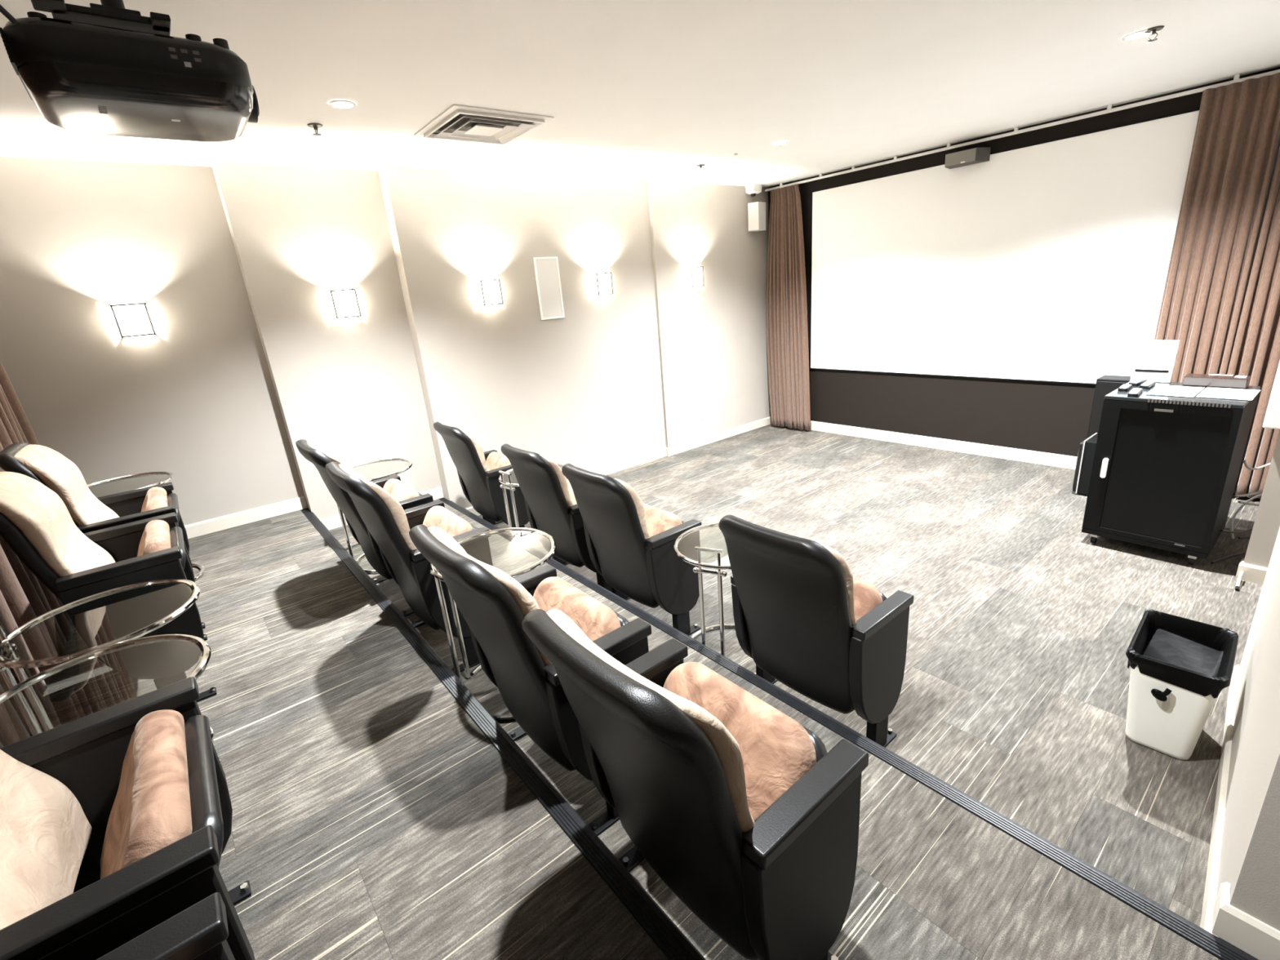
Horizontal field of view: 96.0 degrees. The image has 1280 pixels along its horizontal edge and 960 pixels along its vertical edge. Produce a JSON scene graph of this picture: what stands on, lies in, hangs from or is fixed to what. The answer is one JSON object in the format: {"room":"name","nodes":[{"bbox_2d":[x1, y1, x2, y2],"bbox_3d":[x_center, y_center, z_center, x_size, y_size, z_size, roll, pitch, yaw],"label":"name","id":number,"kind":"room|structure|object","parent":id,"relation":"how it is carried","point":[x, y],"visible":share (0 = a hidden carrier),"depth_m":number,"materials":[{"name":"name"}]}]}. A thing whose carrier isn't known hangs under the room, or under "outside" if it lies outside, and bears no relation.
{"room":"home theater","nodes":[
{"label":"home theater","id":0,"kind":"room"},
{"bbox_2d":[29,508,668,959],"bbox_3d":[-1.083,1.241,1.762,1.385,0.502,6.350,-19,23,-36],"label":"platform","id":1,"kind":"object","parent":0,"point":[373,818],"visible":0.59,"depth_m":1.78,"materials":[{"name":"carpet"}]},
{"bbox_2d":[0,442,205,628],"bbox_3d":[-2.498,0.260,2.756,0.511,0.963,0.602,-19,23,-36],"label":"seat","id":2,"kind":"object","parent":1,"relation":"on","point":[46,465],"visible":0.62,"depth_m":2.64,"materials":[{"name":"black leather"}]},
{"bbox_2d":[14,444,119,526],"bbox_3d":[-2.590,0.125,2.644,0.222,0.585,0.500,-19,23,-36],"label":"cushion","id":3,"kind":"object","parent":2,"relation":"on","point":[44,464],"depth_m":2.60,"materials":[{"name":"beige fabric"}]},
{"bbox_2d":[141,486,167,511],"bbox_3d":[-2.410,0.251,2.828,0.215,0.357,0.444,-19,23,-36],"label":"seat cushion","id":4,"kind":"object","parent":2,"relation":"on","point":[156,497],"depth_m":2.79,"materials":[{"name":"beige fabric"}]},
{"bbox_2d":[0,634,211,704],"bbox_3d":[-1.343,0.748,1.505,0.491,0.632,0.491,-14,20,-26],"label":"side table","id":5,"kind":"object","parent":1,"relation":"on","point":[205,648],"visible":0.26,"depth_m":1.57,"materials":[{"name":"silver metal"}]},
{"bbox_2d":[0,578,214,742],"bbox_3d":[-1.657,0.652,1.877,0.491,0.632,0.491,-18,22,-34],"label":"side table","id":6,"kind":"object","parent":1,"relation":"on","point":[9,659],"visible":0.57,"depth_m":1.74,"materials":[{"name":"silver metal"}]},
{"bbox_2d":[0,696,31,747],"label":"curtain","id":7,"kind":"object","parent":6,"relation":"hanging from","point":[14,728],"depth_m":1.90,"materials":[{"name":"brown fabric"}]},
{"bbox_2d":[0,471,217,702],"bbox_3d":[-2.065,0.392,2.242,0.511,0.963,0.602,-19,23,-36],"label":"seat","id":8,"kind":"object","parent":1,"relation":"on","point":[36,523],"visible":0.94,"depth_m":2.10,"materials":[{"name":"black leather"}]},
{"bbox_2d":[0,471,115,577],"bbox_3d":[-2.156,0.257,2.130,0.222,0.585,0.500,-19,23,-36],"label":"cushion","id":9,"kind":"object","parent":8,"relation":"on","point":[36,523],"depth_m":2.06,"materials":[{"name":"beige fabric"}]},
{"bbox_2d":[137,520,170,556],"bbox_3d":[-1.977,0.383,2.314,0.215,0.357,0.444,-19,23,-36],"label":"seat cushion","id":10,"kind":"object","parent":8,"relation":"on","point":[156,536],"depth_m":2.27,"materials":[{"name":"beige fabric"}]},
{"bbox_2d":[0,676,255,959],"bbox_3d":[-1.034,0.707,1.019,0.511,0.963,0.602,-19,23,-36],"label":"seat","id":11,"kind":"object","parent":1,"relation":"on","point":[116,820],"visible":0.99,"depth_m":1.04,"materials":[{"name":"black leather"}]},
{"bbox_2d":[0,749,92,929],"bbox_3d":[-1.125,0.572,0.907,0.222,0.585,0.500,-19,23,-36],"label":"cushion","id":12,"kind":"object","parent":11,"relation":"on","point":[46,805],"depth_m":1.09,"materials":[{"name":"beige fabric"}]},
{"bbox_2d":[100,709,191,879],"bbox_3d":[-0.946,0.698,1.091,0.215,0.357,0.444,-19,23,-36],"label":"seat cushion","id":13,"kind":"object","parent":11,"relation":"on","point":[151,811],"depth_m":1.05,"materials":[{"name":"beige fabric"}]},
{"bbox_2d":[87,471,204,580],"bbox_3d":[-2.833,0.280,3.232,0.491,0.682,0.491,-19,23,-36],"label":"side table","id":14,"kind":"object","parent":1,"relation":"on","point":[171,475],"visible":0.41,"depth_m":3.33,"materials":[{"name":"silver metal"}]},
{"bbox_2d":[96,892,235,959],"bbox_3d":[-0.598,0.840,0.501,0.511,0.963,0.602,-19,23,-36],"label":"seat","id":15,"kind":"object","parent":1,"relation":"on","point":[200,931],"visible":1,"depth_m":0.78,"materials":[{"name":"black leather"}]},
{"bbox_2d":[303,511,706,959],"bbox_3d":[-0.544,0.859,2.026,0.060,0.040,6.172,-19,23,-36],"label":"trim","id":16,"kind":"structure","parent":1,"relation":"attached to","point":[655,922],"depth_m":1.70,"materials":[{"name":"black metal"}]},
{"bbox_2d":[0,156,770,525],"bbox_3d":[-1.115,-1.176,5.221,6.620,2.920,0.427,-19,23,-36],"label":"wall","id":17,"kind":"structure","parent":0,"point":[233,267],"depth_m":4.30,"materials":[{"name":"beige paint"}]},
{"bbox_2d":[0,360,39,452],"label":"curtain","id":18,"kind":"object","parent":17,"relation":"hanging from","point":[15,425],"depth_m":3.26,"materials":[{"name":"brown fabric"}]},
{"bbox_2d":[109,302,155,337],"bbox_3d":[-3.163,-0.998,3.598,0.169,0.194,0.099,-19,23,-36],"label":"wall sconce","id":19,"kind":"object","parent":17,"relation":"attached to","point":[131,320],"visible":1,"depth_m":3.56,"materials":[{"name":"metal"}]},
{"bbox_2d":[184,496,307,538],"bbox_3d":[-3.112,0.348,4.044,1.381,0.095,0.014,-19,23,-36],"label":"baseboard","id":20,"kind":"structure","parent":17,"relation":"attached to","point":[197,529],"depth_m":4.21,"materials":[{"name":"beige paint"}]},
{"bbox_2d":[327,288,361,319],"bbox_3d":[-2.152,-1.283,4.194,0.169,0.194,0.099,-19,23,-36],"label":"wall sconce","id":21,"kind":"object","parent":17,"relation":"attached to","point":[344,303],"visible":1,"depth_m":4.16,"materials":[{"name":"metal"}]},
{"bbox_2d":[320,486,444,529],"bbox_3d":[-2.090,0.233,4.693,0.993,0.095,0.014,-19,23,-36],"label":"baseboard","id":22,"kind":"structure","parent":17,"relation":"attached to","point":[335,522],"depth_m":4.49,"materials":[{"name":"beige paint"}]},
{"bbox_2d":[475,279,503,306],"bbox_3d":[-1.233,-1.536,4.720,0.169,0.194,0.099,-19,23,-36],"label":"wall sconce","id":23,"kind":"object","parent":17,"relation":"attached to","point":[490,292],"visible":1,"depth_m":4.68,"materials":[{"name":"metal"}]},
{"bbox_2d":[533,256,564,319],"bbox_3d":[-0.805,-1.696,5.098,0.246,0.519,0.011,-19,23,-36],"label":"wall speaker","id":24,"kind":"object","parent":17,"relation":"attached to","point":[546,268],"visible":1,"depth_m":5.09,"materials":[{"name":"beige fabric"}]},
{"bbox_2d":[590,271,613,295],"bbox_3d":[-0.355,-1.832,5.384,0.169,0.194,0.099,-19,23,-36],"label":"wall sconce","id":25,"kind":"object","parent":17,"relation":"attached to","point":[602,282],"visible":1,"depth_m":5.35,"materials":[{"name":"metal"}]},
{"bbox_2d":[465,416,770,515],"bbox_3d":[0.042,-0.223,6.168,4.230,0.095,0.046,-19,23,-36],"label":"baseboard","id":26,"kind":"structure","parent":17,"relation":"attached to","point":[666,451],"depth_m":6.41,"materials":[{"name":"beige paint"}]},
{"bbox_2d":[684,266,704,287],"bbox_3d":[0.574,-2.131,6.047,0.169,0.194,0.099,-19,23,-36],"label":"wall sconce","id":27,"kind":"object","parent":17,"relation":"attached to","point":[695,275],"visible":1,"depth_m":6.01,"materials":[{"name":"metal"}]},
{"bbox_2d":[747,201,765,231],"bbox_3d":[1.304,-2.936,6.428,0.212,0.290,0.133,-19,23,-36],"label":"speaker","id":28,"kind":"object","parent":17,"relation":"attached to","point":[756,211],"visible":1,"depth_m":6.38},
{"bbox_2d":[747,202,759,230],"bbox_3d":[1.255,-2.914,6.373,0.116,0.270,0.007,3,20,22],"label":"grille","id":29,"kind":"object","parent":28,"relation":"attached to","point":[753,207],"depth_m":6.37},
{"bbox_2d":[0,0,1279,187],"bbox_3d":[0.714,-1.963,2.453,6.860,0.100,6.590,-19,23,-36],"label":"ceiling","id":30,"kind":"structure","parent":0,"point":[633,90],"depth_m":2.88,"materials":[{"name":"paint"}]},
{"bbox_2d":[0,4,17,23],"bbox_3d":[-1.439,-1.165,1.238,0.019,0.293,0.067,-3,18,6],"label":"cable","id":31,"kind":"object","parent":30,"relation":"hanging from","point":[2,10],"visible":1,"depth_m":1.29,"materials":[{"name":"black rubber"}]},
{"bbox_2d":[0,535,62,635],"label":"curtain","id":32,"kind":"object","parent":30,"relation":"hanging from","point":[27,595],"depth_m":2.39,"materials":[{"name":"brown fabric"}]},
{"bbox_2d":[9,611,73,660],"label":"curtain","id":33,"kind":"object","parent":30,"relation":"hanging from","point":[46,639],"depth_m":2.46,"materials":[{"name":"brown fabric"}]},
{"bbox_2d":[31,0,170,35],"bbox_3d":[-1.402,-1.277,1.472,0.260,0.235,0.330,-19,23,-36],"label":"mount","id":34,"kind":"object","parent":30,"relation":"attached to","point":[111,13],"visible":0.59,"depth_m":1.45,"materials":[{"name":"black metal"}]},
{"bbox_2d":[0,11,259,142],"bbox_3d":[-1.368,-1.090,1.601,0.512,0.173,0.434,-19,23,-36],"label":"projector","id":35,"kind":"object","parent":34,"relation":"hanging from","point":[84,77],"visible":1,"depth_m":1.47,"materials":[{"name":"black plastic"}]},
{"bbox_2d":[0,27,19,75],"bbox_3d":[-1.472,-0.999,1.345,0.006,0.067,0.090,-19,23,-36],"label":"air vent","id":36,"kind":"object","parent":35,"relation":"attached to","point":[9,42],"depth_m":1.32,"materials":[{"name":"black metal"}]},
{"bbox_2d":[306,123,322,135],"bbox_3d":[-1.745,-1.885,3.102,0.076,0.047,0.076,-19,23,-36],"label":"sprinkler","id":37,"kind":"object","parent":30,"relation":"attached to","point":[315,126],"visible":1,"depth_m":3.09,"materials":[{"name":"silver metal"}]},
{"bbox_2d":[328,99,355,108],"bbox_3d":[-1.457,-1.839,2.821,0.124,0.006,0.124,-19,23,-36],"label":"recessed light","id":38,"kind":"object","parent":30,"relation":"in","point":[339,104],"visible":1,"depth_m":2.81,"materials":[{"name":"white plastic"}]},
{"bbox_2d":[413,104,554,144],"bbox_3d":[-0.915,-2.053,3.365,0.600,0.030,0.600,-19,23,-36],"label":"ceiling vent","id":39,"kind":"object","parent":30,"relation":"in","point":[457,122],"visible":1,"depth_m":3.31,"materials":[{"name":"white plastic"}]},
{"bbox_2d":[745,184,761,196],"bbox_3d":[1.251,-3.177,6.335,0.150,0.115,0.120,-19,23,-36],"label":"security camera","id":40,"kind":"object","parent":30,"relation":"attached to","point":[753,189],"visible":1,"depth_m":6.29,"materials":[{"name":"white plastic"}]},
{"bbox_2d":[764,69,1279,191],"bbox_3d":[2.986,-2.801,4.633,0.025,0.050,4.970,-19,23,-36],"label":"track","id":41,"kind":"object","parent":30,"relation":"attached to","point":[1236,79],"visible":1,"depth_m":4.45,"materials":[{"name":"white metal"}]},
{"bbox_2d":[766,184,810,430],"bbox_3d":[1.701,-1.909,6.629,0.080,2.666,0.608,-19,23,-36],"label":"curtain","id":42,"kind":"object","parent":41,"relation":"hanging from","point":[787,330],"visible":1,"depth_m":6.64,"materials":[{"name":"brown fabric"}]},
{"bbox_2d":[1154,72,1279,498],"bbox_3d":[4.176,-1.150,3.676,0.096,2.668,1.308,-19,23,-36],"label":"curtain","id":43,"kind":"object","parent":41,"relation":"hanging from","point":[1220,300],"visible":0.59,"depth_m":3.84,"materials":[{"name":"brown fabric"}]},
{"bbox_2d":[1121,29,1150,40],"bbox_3d":[2.433,-2.175,2.815,0.124,0.006,0.124,-19,23,-36],"label":"recessed light","id":44,"kind":"object","parent":30,"relation":"in","point":[1138,34],"visible":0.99,"depth_m":2.82,"materials":[{"name":"white plastic"}]},
{"bbox_2d":[1143,25,1164,42],"bbox_3d":[2.468,-2.142,2.771,0.076,0.047,0.076,-19,23,-36],"label":"sprinkler","id":45,"kind":"object","parent":30,"relation":"attached to","point":[1152,31],"visible":1,"depth_m":2.76,"materials":[{"name":"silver metal"}]},
{"bbox_2d":[328,497,1220,959],"bbox_3d":[-0.113,1.029,2.433,1.000,0.325,6.212,-19,23,-36],"label":"platform","id":46,"kind":"object","parent":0,"point":[935,880],"visible":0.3,"depth_m":1.53,"materials":[{"name":"carpet"}]},
{"bbox_2d":[295,439,433,616],"bbox_3d":[-1.472,0.217,3.183,0.511,0.963,0.602,-19,23,-36],"label":"seat","id":47,"kind":"object","parent":46,"relation":"on","point":[406,496],"visible":0.45,"depth_m":3.01,"materials":[{"name":"black leather"}]},
{"bbox_2d":[306,441,346,464],"bbox_3d":[-1.564,0.082,3.071,0.222,0.585,0.500,-19,23,-36],"label":"cushion","id":48,"kind":"object","parent":47,"relation":"on","point":[322,456],"depth_m":2.79,"materials":[{"name":"beige fabric"}]},
{"bbox_2d":[382,478,419,502],"bbox_3d":[-1.384,0.208,3.255,0.215,0.357,0.444,-19,23,-36],"label":"seat cushion","id":49,"kind":"object","parent":47,"relation":"on","point":[398,490],"depth_m":3.20,"materials":[{"name":"beige fabric"}]},
{"bbox_2d":[337,457,413,573],"bbox_3d":[-1.685,0.189,3.750,0.491,0.696,0.491,-14,20,-26],"label":"side table","id":50,"kind":"object","parent":46,"relation":"on","point":[341,514],"visible":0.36,"depth_m":3.65,"materials":[{"name":"silver metal"}]},
{"bbox_2d":[325,462,493,674],"bbox_3d":[-1.030,0.352,2.658,0.511,0.963,0.602,-19,23,-36],"label":"seat","id":51,"kind":"object","parent":46,"relation":"on","point":[384,517],"visible":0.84,"depth_m":2.46,"materials":[{"name":"black plastic"}]},
{"bbox_2d":[338,463,417,550],"bbox_3d":[-1.121,0.217,2.546,0.222,0.585,0.500,-19,23,-36],"label":"cushion","id":52,"kind":"object","parent":51,"relation":"on","point":[385,519],"depth_m":2.32,"materials":[{"name":"beige fabric"}]},
{"bbox_2d":[422,506,472,537],"bbox_3d":[-0.942,0.343,2.730,0.215,0.357,0.444,-19,23,-36],"label":"seat cushion","id":53,"kind":"object","parent":51,"relation":"on","point":[440,517],"depth_m":2.69,"materials":[{"name":"beige fabric"}]},
{"bbox_2d":[430,527,555,720],"bbox_3d":[-0.557,0.545,2.375,0.491,0.696,0.491,-4,18,4],"label":"side table","id":54,"kind":"object","parent":46,"relation":"on","point":[438,578],"visible":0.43,"depth_m":2.40,"materials":[{"name":"silver metal"}]},
{"bbox_2d":[408,524,651,835],"bbox_3d":[-0.336,0.564,1.835,0.511,0.963,0.602,-19,23,-36],"label":"seat","id":55,"kind":"object","parent":46,"relation":"on","point":[494,604],"visible":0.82,"depth_m":1.64,"materials":[{"name":"black plastic"}]},
{"bbox_2d":[427,526,551,665],"bbox_3d":[-0.427,0.428,1.723,0.222,0.585,0.500,-19,23,-36],"label":"cushion","id":56,"kind":"object","parent":55,"relation":"on","point":[496,606],"depth_m":1.51,"materials":[{"name":"beige fabric"}]},
{"bbox_2d":[533,576,620,641],"bbox_3d":[-0.248,0.555,1.907,0.215,0.357,0.444,-19,23,-36],"label":"seat cushion","id":57,"kind":"object","parent":55,"relation":"on","point":[596,620],"depth_m":1.85,"materials":[{"name":"beige fabric"}]},
{"bbox_2d":[522,608,868,959],"bbox_3d":[0.104,0.698,1.313,0.511,0.963,0.602,-19,23,-36],"label":"seat","id":58,"kind":"object","parent":46,"relation":"on","point":[740,808],"visible":1,"depth_m":1.13,"materials":[{"name":"black plastic"}]},
{"bbox_2d":[546,608,754,832],"bbox_3d":[0.013,0.563,1.201,0.222,0.585,0.500,-19,23,-36],"label":"cushion","id":59,"kind":"object","parent":58,"relation":"on","point":[693,780],"depth_m":1.02,"materials":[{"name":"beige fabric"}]},
{"bbox_2d":[662,662,816,820],"bbox_3d":[0.192,0.689,1.385,0.215,0.357,0.444,-19,23,-36],"label":"seat cushion","id":60,"kind":"object","parent":58,"relation":"on","point":[776,750],"depth_m":1.28,"materials":[{"name":"beige fabric"}]},
{"bbox_2d":[444,500,1257,959],"bbox_3d":[0.285,0.780,2.613,0.060,0.040,6.035,-19,23,-36],"label":"trim","id":61,"kind":"structure","parent":46,"relation":"attached to","point":[1190,931],"depth_m":1.78,"materials":[{"name":"grey rubber"}]},
{"bbox_2d":[478,423,1262,926],"bbox_3d":[1.868,0.434,4.042,4.233,0.120,6.350,-19,23,-36],"label":"floor","id":62,"kind":"structure","parent":0,"point":[1014,694],"depth_m":3.03,"materials":[{"name":"carpet"}]},
{"bbox_2d":[433,422,535,542],"bbox_3d":[-1.195,-0.001,4.427,0.511,0.963,0.602,-19,23,-36],"label":"seat","id":63,"kind":"object","parent":62,"relation":"on","point":[477,470],"visible":0.84,"depth_m":4.25,"materials":[{"name":"black leather"}]},
{"bbox_2d":[442,423,489,471],"bbox_3d":[-1.286,-0.136,4.315,0.222,0.585,0.500,-19,23,-36],"label":"cushion","id":64,"kind":"object","parent":63,"relation":"on","point":[467,454],"depth_m":4.11,"materials":[{"name":"beige fabric"}]},
{"bbox_2d":[485,451,511,470],"bbox_3d":[-1.107,-0.010,4.499,0.215,0.357,0.444,-19,23,-36],"label":"seat cushion","id":65,"kind":"object","parent":63,"relation":"on","point":[494,460],"depth_m":4.51,"materials":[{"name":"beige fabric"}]},
{"bbox_2d":[498,463,563,544],"bbox_3d":[-0.725,0.203,4.136,0.491,0.682,0.491,12,25,41],"label":"side table","id":66,"kind":"object","parent":62,"relation":"on","point":[503,473],"visible":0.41,"depth_m":3.94,"materials":[{"name":"silver metal"}]},
{"bbox_2d":[501,443,612,591],"bbox_3d":[-0.490,0.214,3.590,0.511,0.963,0.602,-19,23,-36],"label":"seat","id":67,"kind":"object","parent":62,"relation":"on","point":[552,508],"visible":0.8,"depth_m":3.38,"materials":[{"name":"black plastic"}]},
{"bbox_2d":[511,445,573,506],"bbox_3d":[-0.581,0.079,3.479,0.222,0.585,0.500,-19,23,-36],"label":"cushion","id":68,"kind":"object","parent":67,"relation":"on","point":[543,483],"depth_m":3.29,"materials":[{"name":"beige fabric"}]},
{"bbox_2d":[566,479,577,504],"bbox_3d":[-0.402,0.205,3.662,0.215,0.357,0.444,-19,23,-36],"label":"seat cushion","id":69,"kind":"object","parent":67,"relation":"on","point":[571,494],"depth_m":3.67,"materials":[{"name":"beige fabric"}]},
{"bbox_2d":[561,463,702,635],"bbox_3d":[-0.053,0.347,3.073,0.511,0.963,0.602,-19,23,-36],"label":"seat","id":70,"kind":"object","parent":62,"relation":"on","point":[630,541],"visible":0.96,"depth_m":2.92,"materials":[{"name":"black plastic"}]},
{"bbox_2d":[573,465,650,538],"bbox_3d":[-0.145,0.212,2.961,0.222,0.585,0.500,-19,23,-36],"label":"cushion","id":71,"kind":"object","parent":70,"relation":"on","point":[619,512],"depth_m":2.79,"materials":[{"name":"beige fabric"}]},
{"bbox_2d":[643,502,682,536],"bbox_3d":[0.034,0.338,3.145,0.215,0.357,0.444,-19,23,-36],"label":"seat cushion","id":72,"kind":"object","parent":70,"relation":"on","point":[658,520],"depth_m":3.05,"materials":[{"name":"beige fabric"}]},
{"bbox_2d":[673,522,755,674],"bbox_3d":[0.425,0.546,2.794,0.491,0.682,0.491,4,20,26],"label":"side table","id":73,"kind":"object","parent":62,"relation":"on","point":[700,571],"visible":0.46,"depth_m":2.57,"materials":[{"name":"silver metal"}]},
{"bbox_2d":[718,514,914,747],"bbox_3d":[0.642,0.559,2.248,0.511,0.963,0.602,-19,23,-36],"label":"seat","id":74,"kind":"object","parent":62,"relation":"on","point":[825,633],"visible":0.97,"depth_m":2.09,"materials":[{"name":"black plastic"}]},
{"bbox_2d":[820,543,856,625],"bbox_3d":[0.551,0.424,2.136,0.222,0.585,0.500,-19,23,-36],"label":"cushion","id":75,"kind":"object","parent":74,"relation":"on","point":[837,583],"depth_m":1.89,"materials":[{"name":"beige fabric"}]},
{"bbox_2d":[853,576,882,620],"bbox_3d":[0.730,0.550,2.319,0.215,0.357,0.444,-19,23,-36],"label":"seat cushion","id":76,"kind":"object","parent":74,"relation":"on","point":[867,597],"depth_m":2.17,"materials":[{"name":"beige fabric"}]},
{"bbox_2d":[1072,432,1097,495],"bbox_3d":[3.536,-0.100,4.345,0.320,0.427,0.340,-19,23,-36],"label":"subwoofer","id":77,"kind":"object","parent":62,"relation":"on","point":[1086,449],"visible":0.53,"depth_m":4.34,"materials":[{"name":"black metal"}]},
{"bbox_2d":[1087,374,1130,437],"bbox_3d":[3.690,-0.377,4.492,0.212,0.835,0.275,-19,23,-36],"label":"floor speaker","id":78,"kind":"object","parent":62,"relation":"on","point":[1105,384],"visible":0.3,"depth_m":4.42,"materials":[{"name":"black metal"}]},
{"bbox_2d":[1081,381,1260,564],"bbox_3d":[3.189,-0.068,3.499,0.602,0.951,0.582,-19,23,-36],"label":"equipment rack","id":79,"kind":"object","parent":62,"relation":"on","point":[1165,471],"visible":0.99,"depth_m":3.30,"materials":[{"name":"black metal"}]},
{"bbox_2d":[1117,384,1132,391],"bbox_3d":[2.950,-0.562,3.502,0.150,0.022,0.046,-20,23,-38],"label":"remote control","id":80,"kind":"object","parent":79,"relation":"on","point":[1124,388],"visible":1,"depth_m":3.47,"materials":[{"name":"black plastic"}]},
{"bbox_2d":[1127,387,1142,397],"bbox_3d":[2.898,-0.513,3.369,0.190,0.022,0.048,-21,24,-40],"label":"remote control","id":81,"kind":"object","parent":79,"relation":"on","point":[1135,392],"visible":1,"depth_m":3.33,"materials":[{"name":"black plastic"}]},
{"bbox_2d":[1128,378,1147,386],"bbox_3d":[3.123,-0.613,3.611,0.170,0.022,0.046,-16,21,-30],"label":"remote control","id":82,"kind":"object","parent":79,"relation":"on","point":[1138,382],"visible":0.88,"depth_m":3.58,"materials":[{"name":"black plastic"}]},
{"bbox_2d":[1138,381,1155,389],"bbox_3d":[3.107,-0.583,3.525,0.170,0.022,0.048,-19,23,-36],"label":"remote control","id":83,"kind":"object","parent":79,"relation":"on","point":[1147,384],"visible":0.95,"depth_m":3.49,"materials":[{"name":"black plastic"}]},
{"bbox_2d":[1130,339,1179,382],"bbox_3d":[3.227,-0.746,3.614,0.046,0.255,0.196,-19,23,-36],"label":"box","id":84,"kind":"object","parent":79,"relation":"on","point":[1154,360],"visible":0.99,"depth_m":3.60,"materials":[{"name":"white plastic"}]},
{"bbox_2d":[1145,385,1204,397],"bbox_3d":[3.116,-0.519,3.353,0.320,0.002,0.205,-19,23,-36],"label":"paper sheet","id":85,"kind":"object","parent":79,"relation":"on","point":[1165,390],"visible":1,"depth_m":3.34,"materials":[{"name":"white paper"}]},
{"bbox_2d":[1195,386,1260,399],"bbox_3d":[3.266,-0.480,3.197,0.310,0.002,0.217,-19,23,-36],"label":"paper sheet","id":86,"kind":"object","parent":79,"relation":"on","point":[1215,393],"visible":1,"depth_m":3.19,"materials":[{"name":"white paper"}]},
{"bbox_2d":[1233,488,1263,506],"bbox_3d":[3.943,0.045,3.525,0.744,0.342,0.133,-5,18,-1],"label":"cable","id":87,"kind":"object","parent":79,"relation":"attached to","point":[1260,491],"visible":0.64,"depth_m":3.52,"materials":[{"name":"grey plastic"}]},
{"bbox_2d":[1125,665,1216,759],"bbox_3d":[1.988,0.780,2.153,0.374,0.385,0.250,-20,24,-38],"label":"waste bin","id":88,"kind":"object","parent":62,"relation":"on","point":[1173,727],"visible":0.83,"depth_m":2.06,"materials":[{"name":"white plastic"}]},
{"bbox_2d":[1125,608,1238,701],"bbox_3d":[1.983,0.759,2.143,0.404,0.367,0.270,-20,24,-38],"label":"liner","id":89,"kind":"object","parent":88,"relation":"in","point":[1197,657],"visible":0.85,"depth_m":2.11,"materials":[{"name":"black plastic"}]},
{"bbox_2d":[1211,535,1250,564],"bbox_3d":[3.643,0.438,3.342,0.622,0.012,0.337,-16,21,-30],"label":"cable","id":90,"kind":"object","parent":62,"relation":"on","point":[1248,536],"visible":0.57,"depth_m":3.37,"materials":[{"name":"black rubber"}]},
{"bbox_2d":[1230,460,1270,539],"bbox_3d":[3.921,0.077,3.574,0.594,0.501,0.140,-7,18,-6],"label":"cable","id":91,"kind":"object","parent":62,"relation":"on","point":[1244,461],"visible":0.79,"depth_m":3.61,"materials":[{"name":"white plastic"}]},
{"bbox_2d":[768,66,1279,457],"bbox_3d":[3.430,-1.455,4.873,0.120,2.920,6.590,-19,23,-36],"label":"wall","id":92,"kind":"structure","parent":0,"point":[1047,417],"depth_m":5.43,"materials":[{"name":"brown paint"}]},
{"bbox_2d":[770,417,1077,469],"bbox_3d":[3.270,-0.287,5.489,0.014,0.110,5.028,-19,23,-36],"label":"baseboard","id":93,"kind":"structure","parent":92,"relation":"attached to","point":[1002,452],"depth_m":5.68,"materials":[{"name":"beige paint"}]},
{"bbox_2d":[944,147,991,168],"bbox_3d":[2.766,-2.737,4.894,0.162,0.102,0.323,-19,23,-36],"label":"speaker","id":94,"kind":"object","parent":92,"relation":"attached to","point":[975,155],"visible":1,"depth_m":4.83},
{"bbox_2d":[944,147,976,166],"bbox_3d":[2.702,-2.720,4.859,0.009,0.094,0.245,-19,23,-36],"label":"grille","id":95,"kind":"object","parent":94,"relation":"attached to","point":[967,156],"depth_m":4.85,"materials":[{"name":"grey metal"}]},
{"bbox_2d":[809,108,1199,385],"bbox_3d":[2.988,-1.858,5.152,0.025,1.877,3.407,-19,23,-36],"label":"projection screen","id":96,"kind":"object","parent":92,"relation":"attached to","point":[1049,260],"visible":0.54,"depth_m":4.93,"materials":[{"name":"fabric"}]},
{"bbox_2d":[1213,527,1279,959],"bbox_3d":[2.258,-0.106,0.985,1.515,2.750,1.478,-19,23,-36],"label":"wall","id":97,"kind":"structure","parent":0,"point":[1250,860],"depth_m":1.47,"materials":[{"name":"beige paint"}]},
{"bbox_2d":[1200,664,1239,933],"bbox_3d":[1.954,1.010,1.931,1.465,0.095,0.014,-21,24,-40],"label":"baseboard","id":98,"kind":"structure","parent":97,"relation":"attached to","point":[1213,865],"depth_m":1.80,"materials":[{"name":"beige paint"}]},
{"bbox_2d":[1211,881,1279,959],"bbox_3d":[1.816,1.155,0.875,0.079,0.095,1.366,-19,23,-36],"label":"baseboard","id":99,"kind":"structure","parent":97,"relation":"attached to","point":[1255,937],"depth_m":1.32,"materials":[{"name":"beige paint"}]},
{"bbox_2d":[1243,430,1279,568],"bbox_3d":[3.721,-0.623,2.163,0.120,2.750,1.595,-19,23,-36],"label":"wall","id":100,"kind":"structure","parent":0,"point":[1266,526],"depth_m":3.01,"materials":[{"name":"beige paint"}]},
{"bbox_2d":[1235,558,1267,585],"bbox_3d":[3.485,0.544,2.940,0.084,0.095,0.609,-19,23,-36],"label":"baseboard","id":101,"kind":"structure","parent":100,"relation":"attached to","point":[1251,573],"depth_m":3.10,"materials":[{"name":"beige paint"}]},
{"bbox_2d":[1262,360,1279,429],"bbox_3d":[3.277,-0.577,2.638,0.030,0.750,0.460,-19,23,-36],"label":"wall panel","id":102,"kind":"object","parent":100,"relation":"attached to","point":[1272,419],"visible":1,"depth_m":2.87,"materials":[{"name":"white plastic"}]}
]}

